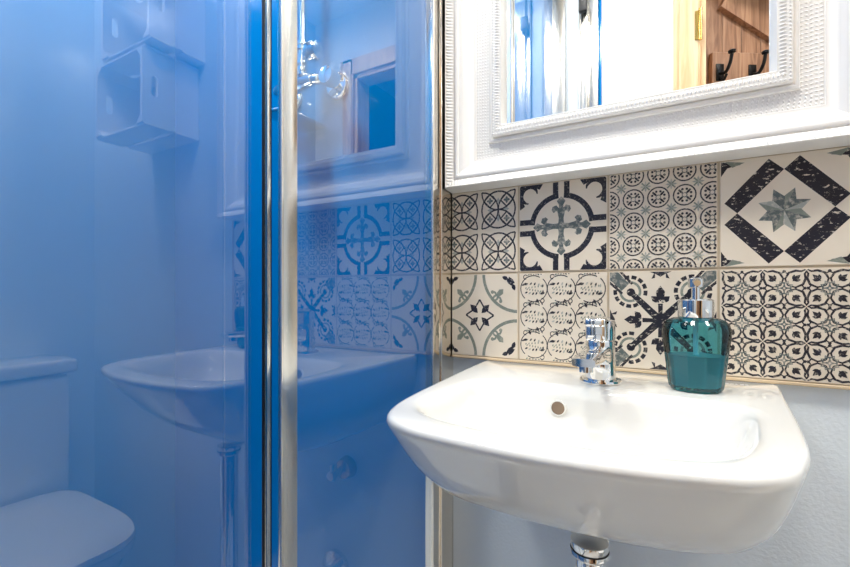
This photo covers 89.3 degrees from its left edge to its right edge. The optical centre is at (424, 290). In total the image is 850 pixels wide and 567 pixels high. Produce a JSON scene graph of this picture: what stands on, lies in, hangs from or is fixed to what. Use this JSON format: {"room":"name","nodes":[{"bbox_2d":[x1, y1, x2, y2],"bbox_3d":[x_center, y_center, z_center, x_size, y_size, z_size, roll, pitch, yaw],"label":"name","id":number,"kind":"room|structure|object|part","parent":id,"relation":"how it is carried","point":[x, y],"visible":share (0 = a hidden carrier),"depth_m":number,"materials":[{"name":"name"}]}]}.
{"room":"bathroom","nodes":[
{"label":"bathroom","id":0,"kind":"room"},
{"bbox_2d":[0,0,174,566],"bbox_3d":[-1.010,-0.225,0.874,0.100,2.450,1.150,0,0,29],"label":"wall","id":1,"kind":"structure","parent":0,"point":[87,87],"depth_m":1.07,"materials":[{"name":"blue"}]},
{"bbox_2d":[175,0,849,566],"bbox_3d":[0.258,-0.225,0.767,2.220,2.450,0.100,0,0,29],"label":"wall","id":2,"kind":"structure","parent":0,"point":[361,176],"depth_m":0.97,"materials":[{"name":"blue"}]},
{"bbox_2d":[261,0,348,132],"bbox_3d":[-0.277,-0.734,0.934,0.224,0.733,0.130,0,0,29],"label":"shower mixer","id":3,"kind":"object","parent":2,"relation":"attached to","point":[337,83],"visible":0.73,"depth_m":0.93,"materials":[{"name":"silver metal"}]},
{"bbox_3d":[-0.240,-0.507,0.913,0.039,0.040,0.040,0,0,29],"label":"diverter knob","id":4,"kind":"part","parent":3,"relation":"part of","materials":[{"name":"silver metal"}]},
{"bbox_2d":[386,360,810,553],"bbox_3d":[0.197,0.204,0.508,0.420,0.155,0.412,0,0,29],"label":"sink","id":5,"kind":"object","parent":2,"relation":"attached to","point":[641,461],"visible":0.99,"depth_m":0.40,"materials":[{"name":"white ceramic"}]},
{"bbox_2d":[570,533,609,566],"bbox_3d":[0.233,0.490,0.570,0.072,0.420,0.268,0,0,29],"label":"trap","id":6,"kind":"object","parent":5,"relation":"attached to","point":[587,551],"visible":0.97,"depth_m":0.47,"materials":[{"name":"silver metal"}]},
{"bbox_2d":[572,316,621,385],"bbox_3d":[0.216,0.082,0.549,0.054,0.090,0.171,0,0,29],"label":"faucet","id":7,"kind":"object","parent":5,"relation":"on","point":[597,360],"visible":1,"depth_m":0.57,"materials":[{"name":"silver metal"}]},
{"bbox_3d":[0.209,0.091,0.537,0.032,0.032,0.142,0,0,29],"label":"spout","id":8,"kind":"part","parent":7,"relation":"part of","materials":[{"name":"silver metal"}]},
{"bbox_3d":[0.232,0.051,0.578,0.025,0.030,0.056,0,0,29],"label":"lever","id":9,"kind":"part","parent":7,"relation":"part of","materials":[{"name":"silver metal"}]},
{"bbox_2d":[662,278,731,393],"bbox_3d":[0.346,0.055,0.549,0.076,0.142,0.065,0,0,29],"label":"soap dispenser","id":10,"kind":"object","parent":5,"relation":"on","point":[695,371],"visible":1,"depth_m":0.53,"materials":[{"name":"teal glass"}]},
{"bbox_2d":[662,317,731,393],"bbox_3d":[0.346,0.081,0.549,0.076,0.092,0.065,0,0,29],"label":"bottle","id":11,"kind":"object","parent":10,"relation":"attached to","point":[695,371],"depth_m":0.53,"materials":[{"name":"teal glass"}]},
{"bbox_2d":[445,0,849,193],"bbox_3d":[0.299,-0.582,0.661,0.585,0.796,0.046,0,0,29],"label":"wall mirror","id":12,"kind":"object","parent":2,"relation":"attached to","point":[537,91],"visible":1,"depth_m":0.66,"materials":[{"name":"white paint"}]},
{"bbox_2d":[507,0,768,122],"bbox_3d":[0.305,-0.582,0.671,0.370,0.582,0.004,0,0,29],"label":"mirror glass","id":13,"kind":"object","parent":12,"relation":"attached to","point":[563,55],"depth_m":0.67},
{"bbox_3d":[0.302,-0.582,0.666,0.428,0.640,0.031,0,0,29],"label":"frame","id":14,"kind":"part","parent":12,"relation":"part of","materials":[{"name":"white paint"}]},
{"bbox_2d":[452,146,849,389],"bbox_3d":[0.302,-0.029,0.680,0.570,0.310,0.009,0,0,29],"label":"tile backsplash","id":15,"kind":"structure","parent":2,"relation":"attached to","point":[767,237],"depth_m":0.64,"materials":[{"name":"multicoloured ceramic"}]},
{"bbox_3d":[0.302,-0.029,0.680,0.570,0.310,0.009,0,0,29],"label":"edge trim","id":16,"kind":"part","parent":15,"relation":"part of","materials":[{"name":"beige tile"}]},
{"bbox_3d":[-0.448,1.050,-0.499,2.420,0.100,3.000,0,0,29],"label":"floor","id":17,"kind":"structure","parent":0,"visible":0},
{"bbox_3d":[-0.585,0.986,0.579,0.929,0.028,1.048,0,0,29],"label":"shower tray","id":18,"kind":"object","parent":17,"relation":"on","visible":0},
{"bbox_2d":[262,0,452,566],"bbox_3d":[-0.161,-0.133,0.343,0.192,2.205,1.049,0,0,29],"label":"shower door frame","id":19,"kind":"structure","parent":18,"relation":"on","point":[438,201],"depth_m":0.48,"materials":[{"name":"blue tinted glass"},{"name":"brushed aluminium"},{"name":"polished aluminium"}]},
{"bbox_3d":[-0.149,-0.130,0.471,0.004,2.140,0.021,0,0,29],"label":"post","id":20,"kind":"part","parent":19,"relation":"part of","materials":[{"name":"silver metal"}]}
]}

